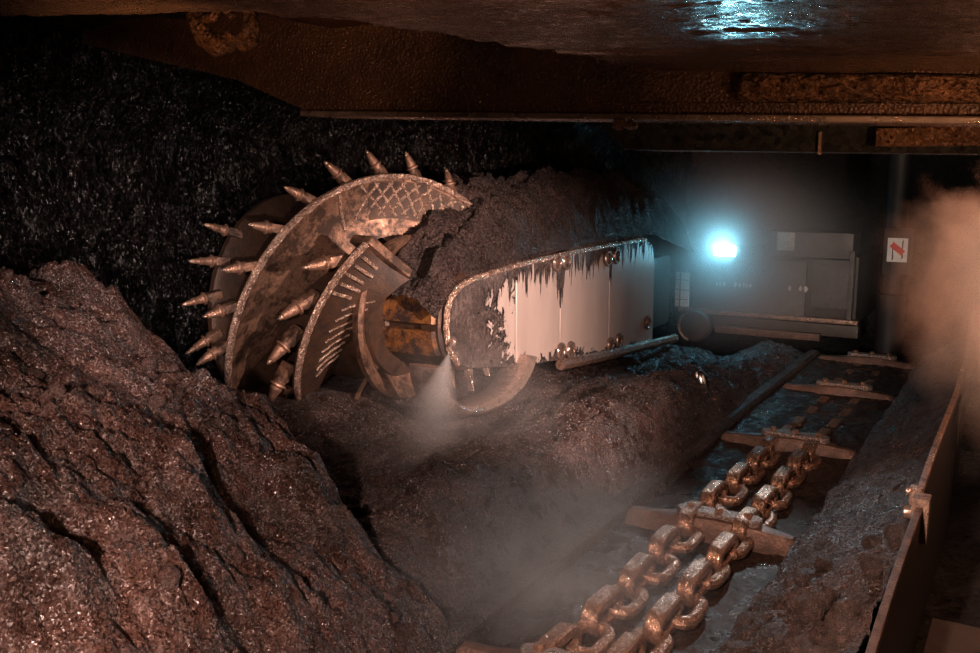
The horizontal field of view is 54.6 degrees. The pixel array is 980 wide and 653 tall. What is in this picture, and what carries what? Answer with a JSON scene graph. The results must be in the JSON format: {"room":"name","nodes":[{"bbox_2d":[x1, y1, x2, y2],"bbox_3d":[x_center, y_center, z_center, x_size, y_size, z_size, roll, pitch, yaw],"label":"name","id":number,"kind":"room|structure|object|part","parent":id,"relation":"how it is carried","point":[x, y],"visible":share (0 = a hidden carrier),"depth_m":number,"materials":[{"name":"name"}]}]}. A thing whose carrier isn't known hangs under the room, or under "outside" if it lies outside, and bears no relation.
{"room":"underground coal mine","nodes":[
{"label":"underground coal mine","id":0,"kind":"room"},
{"bbox_2d":[25,11,234,29],"bbox_3d":[1.754,-1.916,6.380,8.760,0.185,15.180,5,11,30],"label":"ceiling","id":1,"kind":"structure","parent":0,"point":[78,22],"depth_m":5.53,"materials":[{"name":"black stone"}]},
{"bbox_2d":[0,0,979,72],"bbox_3d":[-0.472,-0.874,2.050,6.200,0.616,4.464,5,11,30],"label":"roof canopy","id":2,"kind":"object","parent":1,"relation":"attached to","point":[775,36],"visible":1,"depth_m":2.61,"materials":[{"name":"metal"}]},
{"bbox_2d":[81,11,979,126],"bbox_3d":[0.416,-1.317,4.219,6.900,1.036,0.341,5,11,30],"label":"beam","id":3,"kind":"structure","parent":1,"relation":"attached to","point":[364,71],"depth_m":4.39,"materials":[{"name":"metal"}]},
{"bbox_2d":[185,11,372,56],"bbox_3d":[-0.871,-1.313,4.298,0.460,0.283,1.125,5,11,30],"label":"clump","id":4,"kind":"object","parent":3,"relation":"hanging from","point":[216,45],"visible":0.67,"depth_m":3.84,"materials":[{"name":"dried mud"},{"name":"dirt"}]},
{"bbox_3d":[-0.855,-1.443,4.305,0.460,0.030,1.060,5,11,30],"label":"lug plate","id":5,"kind":"part","parent":4,"relation":"part of","materials":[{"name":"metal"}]},
{"bbox_2d":[612,118,637,129],"bbox_3d":[0.576,-0.865,4.056,0.114,0.053,0.061,5,11,30],"label":"lump","id":6,"kind":"object","parent":3,"relation":"attached to","point":[618,123],"visible":1,"depth_m":4.04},
{"bbox_2d":[182,149,471,400],"bbox_3d":[-0.981,-0.220,7.175,1.608,2.197,2.283,5,11,30],"label":"drum","id":7,"kind":"object","parent":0,"point":[300,285],"visible":0.76,"depth_m":6.83,"materials":[{"name":"metal"}]},
{"bbox_3d":[-0.340,-0.705,7.319,1.294,0.828,0.152,-5,11,-28],"label":"wear plate","id":8,"kind":"part","parent":7,"relation":"part of","materials":[{"name":"metal"}]},
{"bbox_2d":[383,235,678,416],"bbox_3d":[0.728,-0.227,9.113,0.950,1.388,5.779,5,11,30],"label":"ranging arm","id":9,"kind":"object","parent":7,"relation":"attached to","point":[604,299],"visible":0.91,"depth_m":7.77},
{"bbox_3d":[-0.072,-0.009,7.139,0.032,0.817,1.030,5,11,30],"label":"plate","id":10,"kind":"part","parent":9,"relation":"part of","materials":[{"name":"metal"}]},
{"bbox_3d":[0.430,-0.122,8.643,0.620,1.153,4.130,5,11,30],"label":"arm","id":11,"kind":"part","parent":9,"relation":"part of","materials":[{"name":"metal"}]},
{"bbox_3d":[0.397,-0.107,7.928,0.032,0.925,0.785,5,11,30],"label":"plate","id":12,"kind":"part","parent":9,"relation":"part of","materials":[{"name":"metal"}]},
{"bbox_2d":[390,164,694,318],"bbox_3d":[0.415,-0.848,9.247,1.480,1.446,5.592,5,11,30],"label":"heaped coal","id":13,"kind":"object","parent":9,"relation":"on","point":[526,214],"visible":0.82,"depth_m":7.88,"materials":[{"name":"black stone"}]},
{"bbox_3d":[0.869,-0.193,8.738,0.032,1.044,1.065,5,11,30],"label":"plate","id":14,"kind":"part","parent":9,"relation":"part of","materials":[{"name":"metal"}]},
{"bbox_3d":[1.366,0.235,9.592,0.110,0.320,2.958,5,11,30],"label":"rail","id":15,"kind":"part","parent":9,"relation":"part of","materials":[{"name":"metal"}]},
{"bbox_3d":[1.448,-0.302,9.727,0.032,1.154,1.205,5,11,30],"label":"plate","id":16,"kind":"part","parent":9,"relation":"part of","materials":[{"name":"metal"}]},
{"bbox_3d":[1.613,-0.377,11.076,0.500,0.850,1.500,5,11,30],"label":"arm","id":17,"kind":"part","parent":9,"relation":"part of"},
{"bbox_2d":[0,15,693,379],"bbox_3d":[-0.313,-0.835,9.259,1.292,3.600,12.773,7,12,36],"label":"wall","id":18,"kind":"structure","parent":0,"point":[115,164],"depth_m":6.93,"materials":[{"name":"black stone"}]},
{"bbox_2d":[600,122,979,154],"bbox_3d":[2.200,-0.855,4.093,3.617,0.300,0.565,5,11,30],"label":"roof beam","id":19,"kind":"structure","parent":0,"point":[681,137],"depth_m":4.32,"materials":[{"name":"rusted steel"}]},
{"bbox_2d":[652,324,979,652],"bbox_3d":[1.776,1.221,6.902,8.800,0.055,15.200,5,11,30],"label":"floor","id":20,"kind":"structure","parent":0,"point":[954,596],"depth_m":6.73,"materials":[{"name":"black stone"}]},
{"bbox_2d":[0,259,458,652],"bbox_3d":[-1.631,0.432,3.967,4.306,2.442,4.388,5,11,30],"label":"pile","id":21,"kind":"object","parent":20,"relation":"on","point":[84,548],"visible":0.94,"depth_m":3.26,"materials":[{"name":"brown stone"}]},
{"bbox_2d":[1,269,12,278],"bbox_3d":[-1.997,-0.217,3.930,0.038,0.045,0.039,7,12,35],"label":"lump","id":22,"kind":"object","parent":21,"relation":"on","point":[7,274],"visible":1,"depth_m":3.92,"materials":[{"name":"black stone"}]},
{"bbox_2d":[28,369,44,380],"bbox_3d":[-1.692,0.185,3.522,0.061,0.053,0.053,1,9,4],"label":"lump","id":23,"kind":"object","parent":21,"relation":"on","point":[39,375],"visible":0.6,"depth_m":3.51,"materials":[{"name":"brown stone"}]},
{"bbox_2d":[48,384,65,398],"bbox_3d":[-1.446,0.215,3.175,0.056,0.056,0.040,-7,11,-31],"label":"lump","id":24,"kind":"object","parent":21,"relation":"on","point":[57,390],"visible":1,"depth_m":3.16,"materials":[{"name":"brown stone"}]},
{"bbox_2d":[80,304,86,309],"bbox_3d":[-1.943,-0.092,4.545,0.028,0.028,0.030,-6,11,-30],"label":"lump","id":25,"kind":"object","parent":21,"relation":"on","point":[84,306],"visible":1,"depth_m":4.54,"materials":[{"name":"black stone"}]},
{"bbox_2d":[85,382,105,400],"bbox_3d":[-1.400,0.232,3.366,0.069,0.068,0.068,0,9,-2],"label":"lump","id":26,"kind":"object","parent":21,"relation":"on","point":[95,390],"visible":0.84,"depth_m":3.35,"materials":[{"name":"brown stone"}]},
{"bbox_2d":[125,333,131,338],"bbox_3d":[-1.737,0.050,4.564,0.034,0.033,0.024,3,10,18],"label":"lump","id":27,"kind":"object","parent":21,"relation":"on","point":[128,336],"visible":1,"depth_m":4.56,"materials":[{"name":"black stone"}]},
{"bbox_2d":[131,466,140,474],"bbox_3d":[-1.202,0.497,3.208,0.052,0.060,0.060,-3,10,-16],"label":"lump","id":28,"kind":"object","parent":21,"relation":"on","point":[136,469],"visible":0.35,"depth_m":3.19,"materials":[{"name":"brown stone"}]},
{"bbox_2d":[140,481,146,488],"bbox_3d":[-1.139,0.519,3.122,0.020,0.026,0.021,1,9,7],"label":"lump","id":29,"kind":"object","parent":21,"relation":"on","point":[143,484],"visible":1,"depth_m":3.12,"materials":[{"name":"brown stone"}]},
{"bbox_2d":[141,358,154,370],"bbox_3d":[-1.573,0.175,4.368,0.060,0.061,0.067,-3,10,-17],"label":"lump","id":30,"kind":"object","parent":21,"relation":"on","point":[147,364],"visible":1,"depth_m":4.35,"materials":[{"name":"black stone"}]},
{"bbox_2d":[148,415,159,423],"bbox_3d":[-1.297,0.360,3.660,0.052,0.041,0.044,-4,10,-23],"label":"lump","id":31,"kind":"object","parent":21,"relation":"on","point":[155,418],"visible":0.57,"depth_m":3.65,"materials":[{"name":"brown stone"}]},
{"bbox_2d":[148,395,165,408],"bbox_3d":[-1.329,0.299,3.780,0.059,0.053,0.050,4,10,21],"label":"lump","id":32,"kind":"object","parent":21,"relation":"on","point":[155,401],"visible":1,"depth_m":3.77,"materials":[{"name":"brown stone"}]},
{"bbox_2d":[158,565,180,589],"bbox_3d":[-0.923,0.723,2.734,0.064,0.075,0.060,-2,10,-14],"label":"lump","id":33,"kind":"object","parent":21,"relation":"on","point":[169,577],"visible":1,"depth_m":2.71,"materials":[{"name":"brown stone"}]},
{"bbox_2d":[169,363,177,371],"bbox_3d":[-1.521,0.197,4.573,0.037,0.041,0.038,3,10,19],"label":"lump","id":34,"kind":"object","parent":21,"relation":"on","point":[173,367],"visible":1,"depth_m":4.56,"materials":[{"name":"brown stone"}]},
{"bbox_2d":[173,391,181,397],"bbox_3d":[-1.333,0.296,4.036,0.044,0.046,0.054,0,9,1],"label":"lump","id":35,"kind":"object","parent":21,"relation":"on","point":[178,394],"visible":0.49,"depth_m":4.03,"materials":[{"name":"brown stone"}]},
{"bbox_2d":[214,411,219,417],"bbox_3d":[-1.161,0.377,4.047,0.022,0.032,0.030,7,12,37],"label":"lump","id":36,"kind":"object","parent":21,"relation":"on","point":[217,413],"visible":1,"depth_m":4.04,"materials":[{"name":"brown stone"}]},
{"bbox_2d":[233,551,243,562],"bbox_3d":[-0.855,0.781,3.223,0.044,0.040,0.039,9,13,43],"label":"lump","id":37,"kind":"object","parent":21,"relation":"on","point":[238,556],"visible":1,"depth_m":3.21,"materials":[{"name":"brown stone"}]},
{"bbox_2d":[252,443,259,451],"bbox_3d":[-0.994,0.515,4.028,0.043,0.037,0.041,5,11,27],"label":"lump","id":38,"kind":"object","parent":21,"relation":"on","point":[256,447],"visible":0.99,"depth_m":4.02,"materials":[{"name":"brown stone"}]},
{"bbox_2d":[304,536,315,544],"bbox_3d":[-0.722,0.870,3.834,0.047,0.043,0.052,8,12,40],"label":"lump","id":39,"kind":"object","parent":21,"relation":"on","point":[310,540],"visible":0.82,"depth_m":3.82,"materials":[{"name":"brown stone"}]},
{"bbox_2d":[338,504,346,514],"bbox_3d":[-0.637,0.785,4.087,0.045,0.047,0.042,-6,11,-34],"label":"lump","id":40,"kind":"object","parent":21,"relation":"on","point":[342,508],"visible":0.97,"depth_m":4.07,"materials":[{"name":"brown stone"}]},
{"bbox_2d":[351,580,360,590],"bbox_3d":[-0.535,1.028,3.760,0.042,0.045,0.041,6,11,33],"label":"lump","id":41,"kind":"object","parent":21,"relation":"on","point":[356,585],"visible":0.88,"depth_m":3.75,"materials":[{"name":"brown stone"}]},
{"bbox_2d":[390,612,399,622],"bbox_3d":[-0.380,1.158,3.779,0.036,0.045,0.039,-4,10,-23],"label":"lump","id":42,"kind":"object","parent":21,"relation":"on","point":[395,617],"visible":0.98,"depth_m":3.76,"materials":[{"name":"brown stone"}]},
{"bbox_2d":[440,350,819,652],"bbox_3d":[1.562,1.141,6.075,1.280,0.250,10.400,5,11,30],"label":"rail","id":43,"kind":"object","parent":20,"relation":"on","point":[473,622],"visible":0.21,"depth_m":5.17,"materials":[{"name":"metal"}]},
{"bbox_2d":[219,339,803,620],"bbox_3d":[0.051,0.557,7.980,3.755,0.733,8.085,5,11,30],"label":"spilled coal","id":44,"kind":"object","parent":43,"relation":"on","point":[456,506],"visible":0.41,"depth_m":6.03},
{"bbox_2d":[695,370,715,399],"bbox_3d":[1.792,0.515,7.886,0.184,0.310,0.164,5,11,30],"label":"stub","id":45,"kind":"object","parent":44,"relation":"on","point":[700,376],"visible":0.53,"depth_m":7.84,"materials":[{"name":"silver metal"}]},
{"bbox_2d":[455,640,578,652],"bbox_3d":[0.299,1.425,3.865,0.995,0.236,0.210,5,11,30],"label":"bar","id":46,"kind":"object","parent":43,"relation":"on","point":[468,646],"visible":1,"depth_m":4.00,"materials":[{"name":"metal"}]},
{"bbox_3d":[0.344,1.370,3.829,0.490,0.058,0.110,5,11,30],"label":"clamp plate","id":47,"kind":"part","parent":46,"relation":"part of","materials":[{"name":"metal"}]},
{"bbox_2d":[477,353,916,652],"bbox_3d":[1.579,1.103,6.050,1.038,0.097,10.185,5,11,30],"label":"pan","id":48,"kind":"object","parent":43,"relation":"in","point":[563,598],"visible":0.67,"depth_m":5.66,"materials":[{"name":"grey metal"}]},
{"bbox_2d":[538,363,860,652],"bbox_3d":[1.878,0.992,6.669,0.221,0.274,8.316,5,11,30],"label":"chain","id":49,"kind":"object","parent":43,"relation":"on","point":[599,612],"visible":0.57,"depth_m":4.91,"materials":[{"name":"metal"}]},
{"bbox_2d":[625,501,796,556],"bbox_3d":[1.272,1.151,5.509,0.995,0.236,0.210,5,11,30],"label":"bar","id":50,"kind":"object","parent":43,"relation":"on","point":[712,521],"visible":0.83,"depth_m":5.41,"materials":[{"name":"metal"}]},
{"bbox_3d":[1.318,1.095,5.473,0.490,0.058,0.110,5,11,30],"label":"clamp plate","id":51,"kind":"part","parent":50,"relation":"part of","materials":[{"name":"metal"}]},
{"bbox_2d":[606,365,884,652],"bbox_3d":[2.137,1.004,6.589,0.232,0.273,8.319,5,11,30],"label":"chain","id":52,"kind":"object","parent":43,"relation":"on","point":[665,616],"visible":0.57,"depth_m":4.92,"materials":[{"name":"metal"}]},
{"bbox_2d":[721,426,856,458],"bbox_3d":[2.236,0.880,7.136,0.995,0.236,0.210,5,11,30],"label":"bar","id":53,"kind":"object","parent":43,"relation":"on","point":[790,441],"visible":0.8,"depth_m":7.04,"materials":[{"name":"metal"}]},
{"bbox_3d":[2.281,0.824,7.099,0.490,0.058,0.110,5,11,30],"label":"clamp plate","id":54,"kind":"part","parent":53,"relation":"part of","materials":[{"name":"metal"}]},
{"bbox_2d":[782,378,894,399],"bbox_3d":[3.215,0.604,8.788,0.995,0.236,0.210,5,11,30],"label":"bar","id":55,"kind":"object","parent":43,"relation":"on","point":[825,386],"visible":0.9,"depth_m":8.70,"materials":[{"name":"metal"}]},
{"bbox_3d":[3.260,0.549,8.752,0.490,0.058,0.110,5,11,30],"label":"clamp plate","id":56,"kind":"part","parent":55,"relation":"part of","materials":[{"name":"metal"}]},
{"bbox_2d":[712,327,979,652],"bbox_3d":[2.499,0.822,5.930,0.667,0.702,8.788,5,11,30],"label":"coal fines","id":57,"kind":"object","parent":43,"relation":"on","point":[870,495],"visible":0.88,"depth_m":4.84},
{"bbox_2d":[727,641,754,652],"bbox_3d":[0.931,1.218,3.548,0.101,0.072,0.089,-7,12,-38],"label":"lump","id":58,"kind":"object","parent":57,"relation":"on","point":[736,646],"visible":0.9,"depth_m":3.53,"materials":[{"name":"brown stone"}]},
{"bbox_2d":[747,617,754,623],"bbox_3d":[1.055,1.189,3.837,0.034,0.034,0.042,-3,10,-17],"label":"lump","id":59,"kind":"object","parent":57,"relation":"on","point":[750,620],"visible":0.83,"depth_m":3.83,"materials":[{"name":"brown stone"}]},
{"bbox_2d":[751,605,760,611],"bbox_3d":[1.140,1.213,4.066,0.039,0.040,0.040,-2,10,-14],"label":"lump","id":60,"kind":"object","parent":57,"relation":"on","point":[755,608],"visible":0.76,"depth_m":4.05,"materials":[{"name":"brown stone"}]},
{"bbox_2d":[750,649,762,652],"bbox_3d":[0.954,1.191,3.399,0.061,0.065,0.072,-6,11,-34],"label":"lump","id":61,"kind":"object","parent":57,"relation":"on","point":[755,650],"visible":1,"depth_m":3.40,"materials":[{"name":"brown stone"}]},
{"bbox_2d":[763,612,772,621],"bbox_3d":[1.083,1.135,3.697,0.038,0.048,0.033,1,10,5],"label":"lump","id":62,"kind":"object","parent":57,"relation":"on","point":[768,616],"visible":0.87,"depth_m":3.69,"materials":[{"name":"brown stone"}]},
{"bbox_2d":[784,577,794,587],"bbox_3d":[1.277,1.095,4.036,0.057,0.064,0.058,7,12,36],"label":"lump","id":63,"kind":"object","parent":57,"relation":"on","point":[789,581],"visible":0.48,"depth_m":4.02,"materials":[{"name":"brown stone"}]},
{"bbox_2d":[785,594,800,613],"bbox_3d":[1.184,1.075,3.679,0.073,0.092,0.067,-2,10,-9],"label":"lump","id":64,"kind":"object","parent":57,"relation":"on","point":[790,599],"visible":0.45,"depth_m":3.66,"materials":[{"name":"brown stone"}]},
{"bbox_2d":[792,595,807,610],"bbox_3d":[1.178,1.040,3.492,0.108,0.087,0.093,7,12,35],"label":"lump","id":65,"kind":"object","parent":57,"relation":"on","point":[797,599],"visible":0.24,"depth_m":3.48,"materials":[{"name":"brown stone"}]},
{"bbox_2d":[789,635,813,652],"bbox_3d":[1.043,1.086,3.201,0.082,0.087,0.084,-8,13,-41],"label":"lump","id":66,"kind":"object","parent":57,"relation":"on","point":[795,643],"visible":0.74,"depth_m":3.18,"materials":[{"name":"brown stone"}]},
{"bbox_2d":[794,571,810,586],"bbox_3d":[1.289,1.042,3.918,0.065,0.059,0.062,5,11,28],"label":"lump","id":67,"kind":"object","parent":57,"relation":"on","point":[802,578],"visible":1,"depth_m":3.90,"materials":[{"name":"brown stone"}]},
{"bbox_2d":[793,567,817,578],"bbox_3d":[1.380,1.088,4.123,0.100,0.074,0.090,-7,12,-36],"label":"lump","id":68,"kind":"object","parent":57,"relation":"on","point":[810,572],"visible":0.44,"depth_m":4.11,"materials":[{"name":"brown stone"}]},
{"bbox_2d":[795,596,824,624],"bbox_3d":[1.152,1.028,3.419,0.100,0.126,0.086,6,11,32],"label":"lump","id":69,"kind":"object","parent":57,"relation":"on","point":[809,610],"visible":0.87,"depth_m":3.39,"materials":[{"name":"brown stone"}]},
{"bbox_2d":[808,647,826,652],"bbox_3d":[1.010,1.036,2.894,0.083,0.120,0.117,-2,10,-10],"label":"lump","id":70,"kind":"object","parent":57,"relation":"on","point":[817,649],"visible":1,"depth_m":2.89,"materials":[{"name":"brown stone"}]},
{"bbox_2d":[810,628,825,643],"bbox_3d":[1.105,1.050,3.214,0.054,0.055,0.052,-9,13,-42],"label":"lump","id":71,"kind":"object","parent":57,"relation":"on","point":[816,634],"visible":0.75,"depth_m":3.20,"materials":[{"name":"brown stone"}]},
{"bbox_2d":[812,589,831,609],"bbox_3d":[1.215,1.001,3.478,0.071,0.074,0.068,6,11,34],"label":"lump","id":72,"kind":"object","parent":57,"relation":"on","point":[825,599],"visible":0.72,"depth_m":3.45,"materials":[{"name":"brown stone"}]},
{"bbox_2d":[814,554,831,571],"bbox_3d":[1.449,1.039,4.129,0.073,0.088,0.094,5,11,28],"label":"lump","id":73,"kind":"object","parent":57,"relation":"on","point":[822,561],"visible":0.91,"depth_m":4.10,"materials":[{"name":"brown stone"}]},
{"bbox_2d":[821,585,838,600],"bbox_3d":[1.249,0.987,3.497,0.061,0.072,0.063,-5,11,-28],"label":"lump","id":74,"kind":"object","parent":57,"relation":"on","point":[834,595],"visible":0.71,"depth_m":3.47,"materials":[{"name":"brown stone"}]},
{"bbox_2d":[824,612,839,628],"bbox_3d":[1.171,1.007,3.247,0.057,0.066,0.054,-7,12,-38],"label":"lump","id":75,"kind":"object","parent":57,"relation":"on","point":[829,616],"visible":0.48,"depth_m":3.24,"materials":[{"name":"brown stone"}]},
{"bbox_2d":[831,633,850,649],"bbox_3d":[1.162,1.037,3.107,0.077,0.069,0.068,-4,10,-25],"label":"lump","id":76,"kind":"object","parent":57,"relation":"on","point":[838,639],"visible":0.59,"depth_m":3.09,"materials":[{"name":"brown stone"}]},
{"bbox_2d":[828,616,854,632],"bbox_3d":[1.173,1.001,3.159,0.094,0.070,0.072,3,10,16],"label":"lump","id":77,"kind":"object","parent":57,"relation":"on","point":[840,624],"visible":0.63,"depth_m":3.14,"materials":[{"name":"brown stone"}]},
{"bbox_2d":[833,598,861,618],"bbox_3d":[1.237,0.980,3.282,0.090,0.082,0.088,-3,10,-16],"label":"lump","id":78,"kind":"object","parent":57,"relation":"on","point":[847,608],"visible":0.76,"depth_m":3.26,"materials":[{"name":"brown stone"}]},
{"bbox_2d":[847,623,870,644],"bbox_3d":[1.205,1.003,3.107,0.086,0.069,0.066,5,11,30],"label":"lump","id":79,"kind":"object","parent":57,"relation":"on","point":[858,628],"visible":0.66,"depth_m":3.09,"materials":[{"name":"brown stone"}]},
{"bbox_2d":[858,602,866,614],"bbox_3d":[1.283,0.986,3.291,0.052,0.060,0.050,4,10,22],"label":"lump","id":80,"kind":"object","parent":57,"relation":"on","point":[863,606],"visible":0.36,"depth_m":3.27,"materials":[{"name":"brown stone"}]},
{"bbox_2d":[859,553,882,569],"bbox_3d":[1.476,0.920,3.684,0.082,0.082,0.080,-7,12,-37],"label":"lump","id":81,"kind":"object","parent":57,"relation":"on","point":[869,556],"visible":0.61,"depth_m":3.66,"materials":[{"name":"brown stone"}]},
{"bbox_2d":[860,532,882,548],"bbox_3d":[1.623,0.917,4.035,0.074,0.069,0.092,-9,13,-43],"label":"lump","id":82,"kind":"object","parent":57,"relation":"on","point":[868,540],"visible":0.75,"depth_m":4.01,"materials":[{"name":"brown stone"}]},
{"bbox_2d":[863,560,882,579],"bbox_3d":[1.415,0.897,3.505,0.063,0.085,0.078,6,11,33],"label":"lump","id":83,"kind":"object","parent":57,"relation":"on","point":[872,570],"visible":1,"depth_m":3.48,"materials":[{"name":"brown stone"}]},
{"bbox_2d":[883,523,905,539],"bbox_3d":[1.692,0.858,3.967,0.087,0.103,0.107,5,11,28],"label":"lump","id":84,"kind":"object","parent":57,"relation":"on","point":[892,530],"visible":0.71,"depth_m":3.93,"materials":[{"name":"brown stone"}]},
{"bbox_2d":[888,538,900,549],"bbox_3d":[1.625,0.872,3.818,0.052,0.052,0.049,6,11,32],"label":"lump","id":85,"kind":"object","parent":57,"relation":"on","point":[892,542],"visible":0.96,"depth_m":3.80,"materials":[{"name":"brown stone"}]},
{"bbox_2d":[818,350,915,368],"bbox_3d":[4.022,0.377,10.150,0.995,0.236,0.210,5,11,30],"label":"bar","id":86,"kind":"object","parent":43,"relation":"on","point":[871,358],"visible":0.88,"depth_m":10.05,"materials":[{"name":"metal"}]},
{"bbox_3d":[4.067,0.321,10.114,0.490,0.058,0.110,5,11,30],"label":"clamp plate","id":87,"kind":"part","parent":86,"relation":"part of","materials":[{"name":"metal"}]},
{"bbox_2d":[674,229,879,341],"bbox_3d":[3.594,-0.541,11.842,2.170,1.369,1.750,5,11,30],"label":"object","id":88,"kind":"object","parent":20,"relation":"on","point":[801,284],"visible":0.99,"depth_m":11.19,"materials":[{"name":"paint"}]},
{"bbox_3d":[2.379,-0.459,11.747,0.170,0.420,0.050,5,11,30],"label":"marker plate","id":89,"kind":"part","parent":88,"relation":"part of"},
{"bbox_2d":[713,242,740,257],"bbox_3d":[2.856,-0.911,11.374,0.300,0.185,0.305,5,11,30],"label":"lamp","id":90,"kind":"object","parent":88,"relation":"attached to","point":[725,250],"visible":1,"depth_m":11.24,"materials":[{"name":"glass"}]},
{"bbox_3d":[3.100,-0.480,11.387,1.340,0.660,0.080,5,11,30],"label":"panel","id":91,"kind":"part","parent":88,"relation":"part of","materials":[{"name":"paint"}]},
{"bbox_3d":[3.457,-0.994,11.096,0.200,0.210,0.020,5,11,30],"label":"label plate","id":92,"kind":"part","parent":88,"relation":"part of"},
{"bbox_3d":[3.928,-0.485,10.873,0.460,0.560,0.080,5,11,30],"label":"panel","id":93,"kind":"part","parent":88,"relation":"part of","materials":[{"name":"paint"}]},
{"bbox_3d":[4.095,-0.458,10.766,0.050,0.800,0.120,5,11,30],"label":"corner post","id":94,"kind":"part","parent":88,"relation":"part of","materials":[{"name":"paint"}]},
{"bbox_2d":[873,154,918,363],"bbox_3d":[4.535,-0.913,10.489,0.500,2.950,0.500,5,11,30],"label":"roof support leg","id":95,"kind":"object","parent":20,"relation":"on","point":[890,303],"visible":0.62,"depth_m":10.47,"materials":[{"name":"grey metal"}]},
{"bbox_2d":[886,238,907,261],"bbox_3d":[4.427,-0.830,10.325,0.205,0.260,0.022,5,11,30],"label":"warning sign","id":96,"kind":"object","parent":95,"relation":"attached to","point":[897,248],"visible":1,"depth_m":10.32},
{"bbox_3d":[4.459,-0.818,10.373,0.300,0.500,0.060,5,11,30],"label":"backing plate","id":97,"kind":"part","parent":95,"relation":"part of","materials":[{"name":"metal"}]},
{"bbox_2d":[865,492,931,652],"bbox_3d":[1.077,1.392,2.838,0.100,0.920,3.126,5,11,29],"label":"plate","id":98,"kind":"object","parent":20,"relation":"on","point":[894,625],"visible":1,"depth_m":3.69,"materials":[{"name":"metal"}]},
{"bbox_3d":[1.093,1.418,2.830,0.031,0.871,3.121,5,11,29],"label":"plate","id":99,"kind":"part","parent":98,"relation":"part of","materials":[{"name":"brown metal"}]},
{"bbox_2d":[906,373,962,652],"bbox_3d":[2.563,0.958,5.428,0.074,0.924,2.840,5,11,30],"label":"plate","id":100,"kind":"object","parent":20,"relation":"on","point":[936,480],"visible":0.82,"depth_m":5.13,"materials":[{"name":"metal"}]},
{"bbox_2d":[923,618,979,652],"bbox_3d":[2.247,1.497,4.108,0.680,0.056,0.720,5,11,30],"label":"plate","id":101,"kind":"object","parent":20,"relation":"on","point":[944,636],"visible":1,"depth_m":4.38,"materials":[{"name":"brown metal"}]},
{"bbox_2d":[952,307,976,495],"bbox_3d":[4.074,0.505,8.144,0.040,0.924,3.363,5,11,28],"label":"plate","id":102,"kind":"object","parent":20,"relation":"on","point":[963,404],"visible":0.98,"depth_m":7.11,"materials":[{"name":"metal"}]},
{"bbox_2d":[689,152,979,341],"bbox_3d":[5.556,-1.461,13.012,8.800,3.600,0.237,5,11,30],"label":"wall","id":103,"kind":"structure","parent":0,"point":[735,196],"depth_m":13.18,"materials":[{"name":"black stone"}]}
]}

